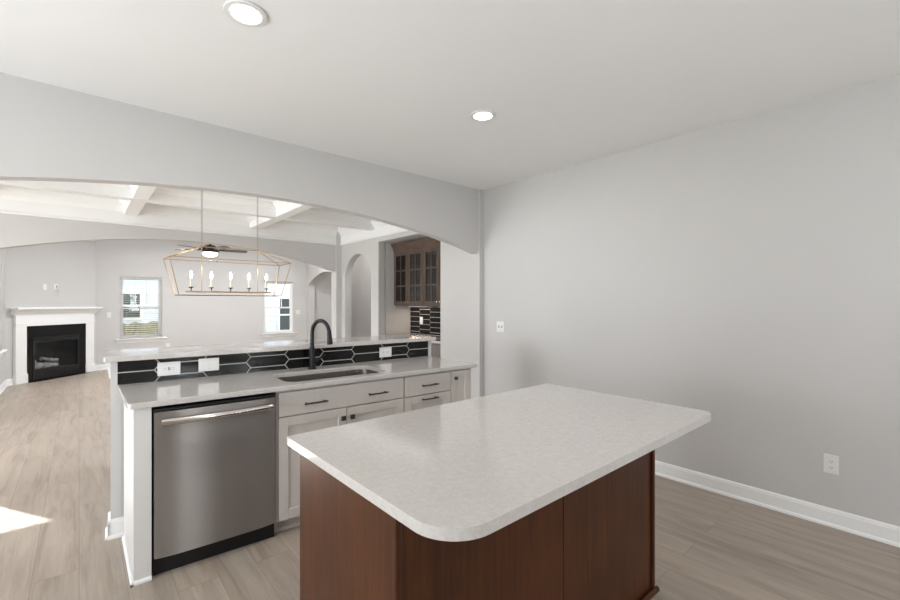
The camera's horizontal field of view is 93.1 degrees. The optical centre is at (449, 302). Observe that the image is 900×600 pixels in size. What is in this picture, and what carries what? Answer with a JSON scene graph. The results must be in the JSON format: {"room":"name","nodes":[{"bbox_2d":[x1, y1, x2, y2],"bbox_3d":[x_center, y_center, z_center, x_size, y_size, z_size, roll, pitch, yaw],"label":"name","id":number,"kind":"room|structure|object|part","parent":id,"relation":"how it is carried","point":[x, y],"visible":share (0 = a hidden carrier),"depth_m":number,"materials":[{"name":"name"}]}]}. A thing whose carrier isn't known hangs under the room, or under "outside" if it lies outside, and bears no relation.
{"room":"kitchen","nodes":[
{"label":"kitchen","id":0,"kind":"room"},
{"bbox_2d":[0,249,5,384],"bbox_3d":[-6.975,-0.112,6.477,0.140,3.050,4.630,0,0,-41],"label":"wall","id":1,"kind":"structure","parent":0,"point":[2,251],"depth_m":7.04,"materials":[{"name":"paint"}]},
{"bbox_2d":[0,349,6,356],"bbox_3d":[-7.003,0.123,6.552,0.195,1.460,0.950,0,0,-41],"label":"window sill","id":2,"kind":"structure","parent":1,"relation":"in","point":[2,351],"depth_m":6.75,"materials":[{"name":"paint"}]},
{"bbox_2d":[0,380,7,394],"bbox_3d":[-6.476,1.357,6.030,0.026,0.112,3.280,0,0,-41],"label":"baseboard","id":3,"kind":"structure","parent":1,"relation":"attached to","point":[3,386],"depth_m":6.93,"materials":[{"name":"paint"}]},
{"bbox_2d":[6,241,94,378],"bbox_3d":[-7.547,-0.112,8.101,0.100,3.050,1.720,0,0,4],"label":"wall","id":4,"kind":"structure","parent":0,"point":[69,265],"depth_m":7.97,"materials":[{"name":"paint"}]},
{"bbox_2d":[6,378,13,385],"bbox_3d":[-7.539,1.357,7.309,0.026,0.112,0.120,0,0,4],"label":"baseboard","id":5,"kind":"structure","parent":4,"relation":"attached to","point":[9,381],"depth_m":7.30,"materials":[{"name":"paint"}]},
{"bbox_2d":[53,284,58,296],"bbox_3d":[-7.477,-0.239,8.109,0.039,0.246,0.095,0,0,4],"label":"outlet","id":6,"kind":"object","parent":4,"relation":"attached to","point":[55,286],"visible":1,"depth_m":8.10,"materials":[{"name":"white plastic"}]},
{"bbox_2d":[0,213,335,271],"bbox_3d":[-3.718,-0.941,6.170,4.370,0.779,0.130,0,0,-41],"label":"wall","id":7,"kind":"structure","parent":0,"point":[16,230],"depth_m":5.62,"materials":[{"name":"paint"}]},
{"bbox_2d":[0,185,337,244],"bbox_3d":[-4.825,-1.179,5.050,7.510,0.303,0.105,0,0,-41],"label":"trim","id":8,"kind":"structure","parent":7,"relation":"attached to","point":[13,199],"depth_m":5.74,"materials":[{"name":"paint"}]},
{"bbox_2d":[95,240,331,364],"bbox_3d":[-5.609,-0.112,10.635,7.700,3.050,0.150,0,0,-41],"label":"wall","id":9,"kind":"structure","parent":0,"point":[186,320],"depth_m":10.17,"materials":[{"name":"paint"}]},
{"bbox_2d":[96,364,106,369],"bbox_3d":[-5.713,1.357,10.428,4.530,0.112,0.026,0,0,-41],"label":"baseboard","id":10,"kind":"structure","parent":9,"relation":"attached to","point":[103,366],"depth_m":9.00,"materials":[{"name":"paint"}]},
{"bbox_2d":[115,276,166,343],"bbox_3d":[-6.871,0.148,9.494,0.933,1.450,0.195,0,0,-41],"label":"window","id":11,"kind":"structure","parent":9,"relation":"in","point":[143,339],"depth_m":9.48,"materials":[{"name":"paint"}]},
{"bbox_3d":[-6.920,-0.204,9.550,0.703,0.685,0.025,0,0,-41],"label":"sash","id":12,"kind":"part","parent":11,"relation":"part of","materials":[{"name":"paint"}]},
{"bbox_3d":[-6.901,0.420,9.528,0.703,0.645,0.025,0,0,-41],"label":"sash","id":13,"kind":"part","parent":11,"relation":"part of","materials":[{"name":"paint"}]},
{"bbox_2d":[120,276,161,337],"bbox_3d":[-6.866,0.097,9.488,0.751,1.341,0.050,0,0,-41],"label":"window blind","id":14,"kind":"object","parent":11,"relation":"attached to","point":[146,278],"visible":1,"depth_m":9.46,"materials":[{"name":"plastic"}]},
{"bbox_3d":[-6.866,0.757,9.488,0.751,0.020,0.044,0,0,-41],"label":"rail","id":15,"kind":"part","parent":14,"relation":"part of","materials":[{"name":"plastic"}]},
{"bbox_3d":[-6.845,0.787,9.464,0.933,0.028,0.115,0,0,-41],"label":"sill","id":16,"kind":"part","parent":11,"relation":"part of","materials":[{"name":"paint"}]},
{"bbox_2d":[261,281,296,336],"bbox_3d":[-4.612,0.158,11.459,0.945,1.470,0.195,0,0,-41],"label":"window","id":17,"kind":"structure","parent":9,"relation":"in","point":[267,333],"depth_m":11.51,"materials":[{"name":"paint"}]},
{"bbox_3d":[-4.662,-0.200,11.516,0.715,0.695,0.025,0,0,-41],"label":"sash","id":18,"kind":"part","parent":17,"relation":"part of","materials":[{"name":"paint"}]},
{"bbox_3d":[-4.642,0.435,11.493,0.715,0.655,0.025,0,0,-41],"label":"sash","id":19,"kind":"part","parent":17,"relation":"part of","materials":[{"name":"paint"}]},
{"bbox_3d":[-4.586,0.807,11.429,0.945,0.028,0.115,0,0,-41],"label":"sill","id":20,"kind":"part","parent":17,"relation":"part of","materials":[{"name":"paint"}]},
{"bbox_2d":[0,72,477,253],"bbox_3d":[-2.619,0.042,2.500,7.730,2.743,0.100,0,0,-41],"label":"wall","id":21,"kind":"structure","parent":0,"point":[48,132],"depth_m":3.10,"materials":[{"name":"paint"}]},
{"bbox_2d":[111,341,430,518],"bbox_3d":[-1.146,0.883,3.342,2.369,1.060,0.121,0,0,-38],"label":"wall","id":22,"kind":"structure","parent":0,"point":[117,404],"depth_m":2.58,"materials":[{"name":"paint"}]},
{"bbox_2d":[105,362,110,378],"bbox_3d":[-2.088,0.406,2.603,0.026,0.105,0.120,0,0,-38],"label":"trim","id":23,"kind":"structure","parent":22,"relation":"attached to","point":[108,364],"depth_m":2.56,"materials":[{"name":"paint"}]},
{"bbox_2d":[105,511,123,539],"bbox_3d":[-1.156,1.357,3.334,2.395,0.112,0.172,0,0,-38],"label":"baseboard","id":24,"kind":"structure","parent":22,"relation":"attached to","point":[115,528],"depth_m":2.57,"materials":[{"name":"paint"}]},
{"bbox_2d":[103,334,435,362],"bbox_3d":[-1.225,0.335,3.438,2.430,0.034,0.460,0,0,-38],"label":"bar","id":25,"kind":"object","parent":22,"relation":"on","point":[120,355],"visible":1,"depth_m":3.11,"materials":[{"name":"stone"}]},
{"bbox_2d":[117,341,427,384],"bbox_3d":[-1.110,0.425,3.288,2.295,0.144,0.010,0,0,-38],"label":"tile backsplash","id":26,"kind":"structure","parent":22,"relation":"attached to","point":[139,371],"depth_m":3.09,"materials":[{"name":"tile"}]},
{"bbox_2d":[157,361,179,375],"bbox_3d":[-1.802,0.421,2.736,0.124,0.086,0.009,0,0,-38],"label":"outlet","id":27,"kind":"object","parent":26,"relation":"attached to","point":[163,368],"visible":1,"depth_m":2.73,"materials":[{"name":"white plastic"}]},
{"bbox_2d":[163,366,174,371],"bbox_3d":[-1.801,0.421,2.734,0.067,0.033,0.003,0,0,-38],"label":"receptacle","id":28,"kind":"object","parent":27,"relation":"attached to","point":[165,368],"depth_m":2.73,"materials":[{"name":"white plastic"}]},
{"bbox_2d":[198,357,218,371],"bbox_3d":[-1.625,0.415,2.874,0.122,0.086,0.009,0,0,-38],"label":"switch","id":29,"kind":"object","parent":26,"relation":"attached to","point":[206,364],"visible":1,"depth_m":2.87,"materials":[{"name":"white plastic"}]},
{"bbox_2d":[379,347,391,356],"bbox_3d":[-0.560,0.427,3.709,0.118,0.086,0.009,0,0,-38],"label":"outlet","id":30,"kind":"object","parent":26,"relation":"attached to","point":[383,351],"visible":1,"depth_m":3.71,"materials":[{"name":"white plastic"}]},
{"bbox_2d":[307,264,330,339],"bbox_3d":[-2.488,-0.112,10.309,0.180,3.050,4.440,0,0,-41],"label":"wall","id":31,"kind":"structure","parent":0,"point":[314,273],"depth_m":11.85,"materials":[{"name":"paint"}]},
{"bbox_2d":[332,232,341,337],"bbox_3d":[-2.021,0.042,7.647,0.130,2.743,0.190,0,0,-41],"label":"wall","id":32,"kind":"structure","parent":0,"point":[336,276],"depth_m":7.57,"materials":[{"name":"paint"}]},
{"bbox_2d":[351,255,370,336],"bbox_3d":[-1.492,0.042,8.173,1.360,2.743,0.090,0,0,-41],"label":"wall","id":33,"kind":"structure","parent":0,"point":[361,274],"depth_m":7.97,"materials":[{"name":"paint"}]},
{"bbox_2d":[342,237,384,337],"bbox_3d":[-1.481,0.042,7.168,0.116,2.743,1.240,0,0,-41],"label":"wall","id":34,"kind":"structure","parent":0,"point":[373,250],"depth_m":6.82,"materials":[{"name":"paint"}]},
{"bbox_2d":[391,239,423,305],"bbox_3d":[-0.544,-0.447,6.647,0.386,0.985,0.767,0,0,-41],"label":"upper cabinet","id":35,"kind":"object","parent":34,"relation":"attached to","point":[408,255],"visible":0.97,"depth_m":6.54,"materials":[{"name":"brown wood"}]},
{"bbox_3d":[-0.769,-0.385,6.705,0.019,0.838,0.376,0,0,-41],"label":"door","id":36,"kind":"part","parent":35,"relation":"part of","materials":[{"name":"brown wood"}]},
{"bbox_3d":[-0.768,-0.385,6.706,0.003,0.714,0.266,0,0,-41],"label":"pane","id":37,"kind":"part","parent":35,"relation":"part of","materials":[{"name":"clear glass"}]},
{"bbox_3d":[-0.662,-0.869,6.544,0.072,0.140,0.767,0,0,-41],"label":"crown","id":38,"kind":"part","parent":35,"relation":"part of","materials":[{"name":"brown wood"}]},
{"bbox_3d":[-0.516,-0.385,6.417,0.003,0.714,0.266,0,0,-41],"label":"pane","id":39,"kind":"part","parent":35,"relation":"part of","materials":[{"name":"clear glass"}]},
{"bbox_3d":[-0.517,-0.385,6.416,0.019,0.838,0.376,0,0,-41],"label":"door","id":40,"kind":"part","parent":35,"relation":"part of","materials":[{"name":"brown wood"}]},
{"bbox_2d":[385,243,410,334],"bbox_3d":[-0.621,0.042,7.234,1.240,2.743,0.210,0,0,-41],"label":"wall","id":41,"kind":"structure","parent":0,"point":[397,318],"depth_m":6.82,"materials":[{"name":"paint"}]},
{"bbox_2d":[378,230,427,243],"bbox_3d":[-0.387,-1.072,6.293,0.618,0.230,1.516,0,0,-41],"label":"ceiling","id":42,"kind":"structure","parent":0,"point":[409,235],"depth_m":6.33,"materials":[{"name":"paint"}]},
{"bbox_2d":[0,0,899,226],"bbox_3d":[-0.524,-1.380,2.354,10.900,0.100,10.140,0,0,-41],"label":"ceiling","id":43,"kind":"structure","parent":0,"point":[394,84],"depth_m":2.40,"materials":[{"name":"paint"}]},
{"bbox_2d":[118,185,155,215],"bbox_3d":[-3.119,-1.244,4.368,0.270,0.174,3.375,0,0,-41],"label":"ceiling beam","id":44,"kind":"structure","parent":43,"relation":"attached to","point":[133,208],"depth_m":4.81,"materials":[{"name":"paint"}]},
{"bbox_2d":[0,180,374,230],"bbox_3d":[-4.090,-1.242,4.282,7.610,0.178,0.270,0,0,-41],"label":"ceiling beam","id":45,"kind":"structure","parent":43,"relation":"attached to","point":[186,198],"depth_m":5.15,"materials":[{"name":"paint"}]},
{"bbox_2d":[163,191,291,296],"bbox_3d":[-2.520,-0.705,4.899,1.253,1.248,0.409,0,0,-41],"label":"chandelier","id":46,"kind":"object","parent":43,"relation":"hanging from","point":[201,245],"visible":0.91,"depth_m":4.79,"materials":[{"name":"gold metal"}]},
{"bbox_3d":[-2.741,-0.968,4.707,0.017,0.654,0.017,0,0,4],"label":"chain","id":47,"kind":"part","parent":46,"relation":"part of","materials":[{"name":"silver metal"}]},
{"bbox_3d":[-2.520,-0.360,4.899,1.253,0.558,0.409,0,0,-41],"label":"frame","id":48,"kind":"part","parent":46,"relation":"part of","materials":[{"name":"gold metal"}]},
{"bbox_2d":[223,0,266,26],"bbox_3d":[-0.935,-1.323,1.950,0.182,0.012,0.182,0,0,-41],"label":"recessed light","id":49,"kind":"object","parent":43,"relation":"in","point":[243,12],"visible":1,"depth_m":1.94,"materials":[{"name":"white plastic"}]},
{"bbox_2d":[247,200,312,228],"bbox_3d":[-1.949,-1.244,5.386,0.270,0.174,3.375,0,0,-41],"label":"ceiling beam","id":50,"kind":"structure","parent":43,"relation":"attached to","point":[284,209],"depth_m":5.61,"materials":[{"name":"paint"}]},
{"bbox_2d":[470,109,495,121],"bbox_3d":[0.233,-1.323,3.015,0.182,0.012,0.182,0,0,-41],"label":"recessed light","id":51,"kind":"object","parent":43,"relation":"in","point":[483,115],"visible":1,"depth_m":3.01,"materials":[{"name":"white plastic"}]},
{"bbox_2d":[0,370,899,599],"bbox_3d":[-2.350,1.438,3.920,11.600,0.050,15.000,0,0,-41],"label":"floor","id":52,"kind":"structure","parent":0,"point":[55,434],"depth_m":2.47,"materials":[{"name":"wood"}]},
{"bbox_2d":[9,307,102,384],"bbox_3d":[-7.620,0.746,8.134,0.590,1.335,1.655,0,0,4],"label":"fireplace","id":53,"kind":"object","parent":52,"relation":"on","point":[66,334],"visible":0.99,"depth_m":8.11,"materials":[{"name":"paint"}]},
{"bbox_3d":[-7.431,0.163,8.113,0.130,0.100,1.590,0,0,4],"label":"crown moulding","id":54,"kind":"part","parent":53,"relation":"part of","materials":[{"name":"paint"}]},
{"bbox_2d":[9,307,102,309],"bbox_3d":[-7.410,0.096,8.119,0.170,0.035,1.655,0,0,4],"label":"mantel shelf","id":55,"kind":"object","parent":53,"relation":"attached to","point":[16,308],"depth_m":7.95,"materials":[{"name":"paint"}]},
{"bbox_3d":[-7.458,1.003,8.088,0.038,0.760,0.885,0,0,4],"label":"insert frame","id":56,"kind":"part","parent":53,"relation":"part of","materials":[{"name":"black plastic"}]},
{"bbox_2d":[33,335,79,339],"bbox_3d":[-7.420,0.648,8.085,0.055,0.020,0.875,0,0,4],"label":"hood","id":57,"kind":"object","parent":53,"relation":"attached to","point":[43,337],"depth_m":8.03,"materials":[{"name":"black metal"}]},
{"bbox_2d":[122,404,151,587],"bbox_3d":[-1.756,0.972,2.378,0.088,0.883,0.617,0,0,-41],"label":"end panel","id":58,"kind":"object","parent":52,"relation":"on","point":[137,537],"visible":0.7,"depth_m":2.16,"materials":[{"name":"paint"}]},
{"bbox_3d":[-1.744,1.404,2.365,0.088,0.018,0.582,0,0,-41],"label":"shoe moulding","id":59,"kind":"part","parent":58,"relation":"part of","materials":[{"name":"paint"}]},
{"bbox_2d":[152,392,274,575],"bbox_3d":[-1.432,0.979,2.559,0.604,0.868,0.678,0,0,-38],"label":"dishwasher","id":60,"kind":"object","parent":52,"relation":"on","point":[213,461],"visible":1,"depth_m":2.32,"materials":[{"name":"silver metal"}]},
{"bbox_3d":[-1.247,0.605,2.323,0.544,0.037,0.078,0,0,-38],"label":"handle","id":61,"kind":"part","parent":60,"relation":"part of","materials":[{"name":"silver metal"}]},
{"bbox_2d":[273,376,403,532],"bbox_3d":[-0.861,0.972,3.058,0.896,0.883,0.635,0,0,-38],"label":"base cabinet","id":62,"kind":"object","parent":52,"relation":"on","point":[298,411],"visible":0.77,"depth_m":2.69,"materials":[{"name":"paint"}]},
{"bbox_3d":[-0.732,1.404,2.894,0.896,0.018,0.012,0,0,-38],"label":"shoe moulding","id":63,"kind":"part","parent":62,"relation":"part of","materials":[{"name":"paint"}]},
{"bbox_2d":[118,356,476,409],"bbox_3d":[-0.894,0.514,3.053,2.340,0.030,0.646,0,0,-38],"label":"countertop","id":64,"kind":"structure","parent":62,"relation":"on","point":[161,393],"depth_m":2.68,"materials":[{"name":"stone"}]},
{"bbox_2d":[308,319,332,368],"bbox_3d":[-0.954,0.308,3.205,0.242,0.381,0.104,0,0,29],"label":"faucet","id":65,"kind":"object","parent":64,"relation":"on","point":[312,359],"visible":1,"depth_m":3.21,"materials":[{"name":"black metal"}]},
{"bbox_3d":[-0.967,0.229,3.182,0.211,0.221,0.029,0,0,32],"label":"spout","id":66,"kind":"part","parent":65,"relation":"part of","materials":[{"name":"black metal"}]},
{"bbox_2d":[278,369,378,381],"bbox_3d":[-0.848,0.640,3.047,0.778,0.220,0.438,0,0,-38],"label":"sink","id":67,"kind":"object","parent":64,"relation":"in","point":[361,371],"visible":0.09,"depth_m":3.23,"materials":[{"name":"silver metal"}]},
{"bbox_3d":[-0.865,1.007,2.710,0.435,0.622,0.019,0,0,-38],"label":"door","id":68,"kind":"part","parent":62,"relation":"part of","materials":[{"name":"paint"}]},
{"bbox_3d":[-0.846,0.626,2.691,0.150,0.010,0.037,0,0,-38],"label":"handle","id":69,"kind":"part","parent":62,"relation":"part of","materials":[{"name":"brown metal"}]},
{"bbox_3d":[-0.690,0.617,2.847,0.880,0.144,0.019,0,0,-38],"label":"drawer","id":70,"kind":"part","parent":62,"relation":"part of","materials":[{"name":"paint"}]},
{"bbox_3d":[-0.517,1.007,2.982,0.441,0.622,0.019,0,0,-38],"label":"door","id":71,"kind":"part","parent":62,"relation":"part of","materials":[{"name":"paint"}]},
{"bbox_3d":[-0.500,0.626,2.961,0.150,0.010,0.037,0,0,-38],"label":"handle","id":72,"kind":"part","parent":62,"relation":"part of","materials":[{"name":"brown metal"}]},
{"bbox_2d":[403,370,450,411],"bbox_3d":[-0.336,0.972,3.470,0.436,0.883,0.635,0,0,-38],"label":"base cabinet","id":73,"kind":"object","parent":52,"relation":"on","point":[426,390],"visible":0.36,"depth_m":3.24,"materials":[{"name":"paint"}]},
{"bbox_3d":[-0.168,0.617,3.256,0.429,0.144,0.019,0,0,-38],"label":"drawer","id":74,"kind":"part","parent":73,"relation":"part of","materials":[{"name":"paint"}]},
{"bbox_3d":[-0.168,0.847,3.256,0.429,0.302,0.019,0,0,-38],"label":"drawer","id":75,"kind":"part","parent":73,"relation":"part of","materials":[{"name":"paint"}]},
{"bbox_2d":[431,343,440,357],"bbox_3d":[-0.393,0.972,6.287,0.615,0.883,1.509,0,0,-41],"label":"base cabinet","id":76,"kind":"object","parent":52,"relation":"on","point":[435,347],"visible":0.05,"depth_m":5.63,"materials":[{"name":"paint"}]},
{"bbox_2d":[379,333,440,343],"bbox_3d":[-0.386,0.514,6.295,0.611,0.030,1.512,0,0,-41],"label":"countertop","id":77,"kind":"structure","parent":76,"relation":"on","point":[438,338],"depth_m":6.55,"materials":[{"name":"stone"}]},
{"bbox_2d":[450,368,470,402],"bbox_3d":[-0.088,0.972,3.676,0.207,0.883,0.636,0,0,-38],"label":"base cabinet","id":78,"kind":"object","parent":52,"relation":"on","point":[460,390],"visible":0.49,"depth_m":3.45,"materials":[{"name":"paint"}]},
{"bbox_3d":[-0.021,0.972,3.746,0.016,0.883,0.609,0,0,-38],"label":"panel","id":79,"kind":"part","parent":78,"relation":"part of","materials":[{"name":"paint"}]},
{"bbox_2d":[300,450,659,599],"bbox_3d":[0.224,0.972,1.837,1.552,0.883,0.670,0,0,-41],"label":"kitchen island","id":80,"kind":"object","parent":52,"relation":"on","point":[596,541],"visible":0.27,"depth_m":1.47,"materials":[{"name":"brown wood"}]},
{"bbox_3d":[-0.340,0.972,1.341,0.022,0.883,0.633,0,0,-41],"label":"panel","id":81,"kind":"part","parent":80,"relation":"part of","materials":[{"name":"brown wood"}]},
{"bbox_3d":[0.142,0.972,1.367,0.738,0.883,0.016,0,0,-41],"label":"panel","id":82,"kind":"part","parent":80,"relation":"part of","materials":[{"name":"brown wood"}]},
{"bbox_2d":[287,383,710,541],"bbox_3d":[0.299,0.514,1.772,1.607,0.030,0.928,0,0,-41],"label":"island countertop","id":83,"kind":"structure","parent":80,"relation":"on","point":[469,469],"depth_m":1.43,"materials":[{"name":"stone"}]},
{"bbox_3d":[0.701,0.972,1.853,0.738,0.883,0.016,0,0,-41],"label":"panel","id":84,"kind":"part","parent":80,"relation":"part of","materials":[{"name":"brown wood"}]},
{"bbox_3d":[0.232,1.403,1.829,1.552,0.020,0.647,0,0,-41],"label":"shoe moulding","id":85,"kind":"part","parent":80,"relation":"part of","materials":[{"name":"brown wood"}]},
{"bbox_3d":[0.793,0.972,2.327,0.022,0.883,0.633,0,0,-41],"label":"panel","id":86,"kind":"part","parent":80,"relation":"part of","materials":[{"name":"brown wood"}]},
{"bbox_2d":[441,189,483,398],"bbox_3d":[0.194,0.042,5.322,0.220,2.743,0.714,0,0,-41],"label":"wall","id":87,"kind":"structure","parent":0,"point":[462,272],"depth_m":5.16,"materials":[{"name":"paint"}]},
{"bbox_2d":[337,220,408,244],"bbox_3d":[-0.905,-1.179,6.338,0.105,0.303,3.250,0,0,-41],"label":"trim","id":88,"kind":"structure","parent":87,"relation":"attached to","point":[348,235],"depth_m":6.88,"materials":[{"name":"paint"}]},
{"bbox_2d":[420,237,440,305],"bbox_3d":[-0.047,-0.447,6.076,0.386,0.985,0.738,0,0,-41],"label":"upper cabinet","id":89,"kind":"object","parent":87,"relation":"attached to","point":[431,247],"visible":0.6,"depth_m":6.11,"materials":[{"name":"brown wood"}]},
{"bbox_3d":[-0.166,-0.869,5.973,0.072,0.140,0.738,0,0,-41],"label":"crown","id":90,"kind":"part","parent":89,"relation":"part of","materials":[{"name":"brown wood"}]},
{"bbox_3d":[-0.268,-0.385,6.129,0.019,0.838,0.361,0,0,-41],"label":"door","id":91,"kind":"part","parent":89,"relation":"part of","materials":[{"name":"brown wood"}]},
{"bbox_3d":[-0.267,-0.385,6.130,0.003,0.714,0.251,0,0,-41],"label":"pane","id":92,"kind":"part","parent":89,"relation":"part of","materials":[{"name":"clear glass"}]},
{"bbox_3d":[-0.025,-0.385,5.851,0.019,0.838,0.361,0,0,-41],"label":"door","id":93,"kind":"part","parent":89,"relation":"part of","materials":[{"name":"brown wood"}]},
{"bbox_2d":[484,74,899,526],"bbox_3d":[2.571,0.042,2.621,0.120,2.743,6.480,0,0,-41],"label":"wall","id":94,"kind":"structure","parent":0,"point":[744,272],"depth_m":3.09,"materials":[{"name":"paint"}]},
{"bbox_2d":[497,321,504,331],"bbox_3d":[0.568,0.267,4.819,0.017,0.118,0.118,0,0,-41],"label":"switch","id":95,"kind":"object","parent":94,"relation":"attached to","point":[500,324],"visible":1,"depth_m":4.82,"materials":[{"name":"white plastic"}]},
{"bbox_2d":[655,460,899,547],"bbox_3d":[2.466,1.357,2.630,0.026,0.112,6.330,0,0,-41],"label":"baseboard","id":96,"kind":"structure","parent":94,"relation":"attached to","point":[886,533],"depth_m":2.86,"materials":[{"name":"paint"}]},
{"bbox_2d":[824,454,838,474],"bbox_3d":[2.416,1.022,2.701,0.008,0.118,0.075,0,0,-41],"label":"outlet","id":97,"kind":"object","parent":94,"relation":"attached to","point":[831,462],"visible":1,"depth_m":2.70,"materials":[{"name":"white plastic"}]},
{"bbox_3d":[-0.064,0.042,6.486,0.122,2.743,1.670,0,0,-41],"label":"wall","id":98,"kind":"structure","parent":0,"visible":0},
{"bbox_2d":[410,306,440,335],"bbox_3d":[-0.157,0.269,6.493,0.008,0.456,1.511,0,0,-41],"label":"tile backsplash","id":99,"kind":"structure","parent":98,"relation":"attached to","point":[431,325],"depth_m":6.73,"materials":[{"name":"tile"}]},
{"bbox_3d":[-4.214,-1.687,9.032,7.700,0.100,4.840,0,0,-41],"label":"ceiling","id":100,"kind":"structure","parent":0,"visible":0},
{"bbox_2d":[175,244,246,261],"bbox_3d":[-4.619,-1.214,8.295,1.245,0.845,1.274,0,0,-41],"label":"ceiling fan","id":101,"kind":"object","parent":100,"relation":"hanging from","point":[206,251],"visible":0.8,"depth_m":8.19,"materials":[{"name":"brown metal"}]},
{"bbox_3d":[-4.656,-0.934,8.276,0.260,0.086,0.260,0,0,-41],"label":"lamp shade","id":102,"kind":"part","parent":101,"relation":"part of","materials":[{"name":"white glass"}]},
{"bbox_3d":[-4.302,-1.037,8.028,0.465,0.040,0.132,0,0,35],"label":"blade","id":103,"kind":"part","parent":101,"relation":"part of","materials":[{"name":"brown wood"}]},
{"bbox_3d":[-4.311,-1.037,8.537,0.465,0.040,0.132,0,0,-37],"label":"blade","id":104,"kind":"part","parent":101,"relation":"part of","materials":[{"name":"brown wood"}]},
{"bbox_3d":[-7.677,1.253,8.100,0.300,0.070,0.640,0,0,4],"label":"bed","id":105,"kind":"object","parent":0,"visible":0},
{"bbox_2d":[37,361,53,364],"bbox_3d":[-7.732,1.166,8.063,0.097,0.097,0.511,0,0,2],"label":"log","id":106,"kind":"object","parent":105,"relation":"on","point":[45,362],"visible":0.27,"depth_m":8.10,"materials":[{"name":"wood"}]},
{"bbox_2d":[40,357,58,361],"bbox_3d":[-7.671,1.077,8.168,0.074,0.117,0.276,0,0,22],"label":"log","id":107,"kind":"object","parent":106,"relation":"on","point":[41,358],"visible":1,"depth_m":8.14,"materials":[{"name":"wood"}]},
{"bbox_2d":[35,362,58,369],"bbox_3d":[-7.599,1.185,7.991,0.099,0.094,0.472,0,0,4],"label":"log","id":108,"kind":"object","parent":105,"relation":"on","point":[55,364],"visible":0.8,"depth_m":8.01,"materials":[{"name":"wood"}]},
{"label":"outside","id":109,"kind":"structure","parent":0,"visible":0},
{"bbox_3d":[-19.827,1.863,30.402,70.000,0.300,48.100,0,0,-41],"label":"lawn","id":110,"kind":"structure","parent":109,"visible":0},
{"bbox_2d":[123,321,157,334],"bbox_3d":[-9.374,1.111,11.992,5.200,1.204,0.999,0,0,-41],"label":"hedge","id":111,"kind":"object","parent":110,"relation":"on","point":[151,327],"visible":0.09,"depth_m":12.15,"materials":[{"name":"green plant"}]},
{"bbox_2d":[123,280,289,329],"bbox_3d":[-9.077,-2.387,17.287,22.000,8.200,5.000,0,0,-41],"label":"house","id":112,"kind":"structure","parent":110,"relation":"on","point":[278,318],"depth_m":14.07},
{"bbox_3d":[-10.208,0.088,13.583,0.530,0.750,0.015,0,0,-41],"label":"pane","id":113,"kind":"part","parent":112,"relation":"part of","materials":[{"name":"glass"}]},
{"bbox_3d":[-6.500,0.463,16.809,0.400,1.260,0.015,0,0,-41],"label":"pane","id":114,"kind":"part","parent":112,"relation":"part of","materials":[{"name":"glass"}]}
]}

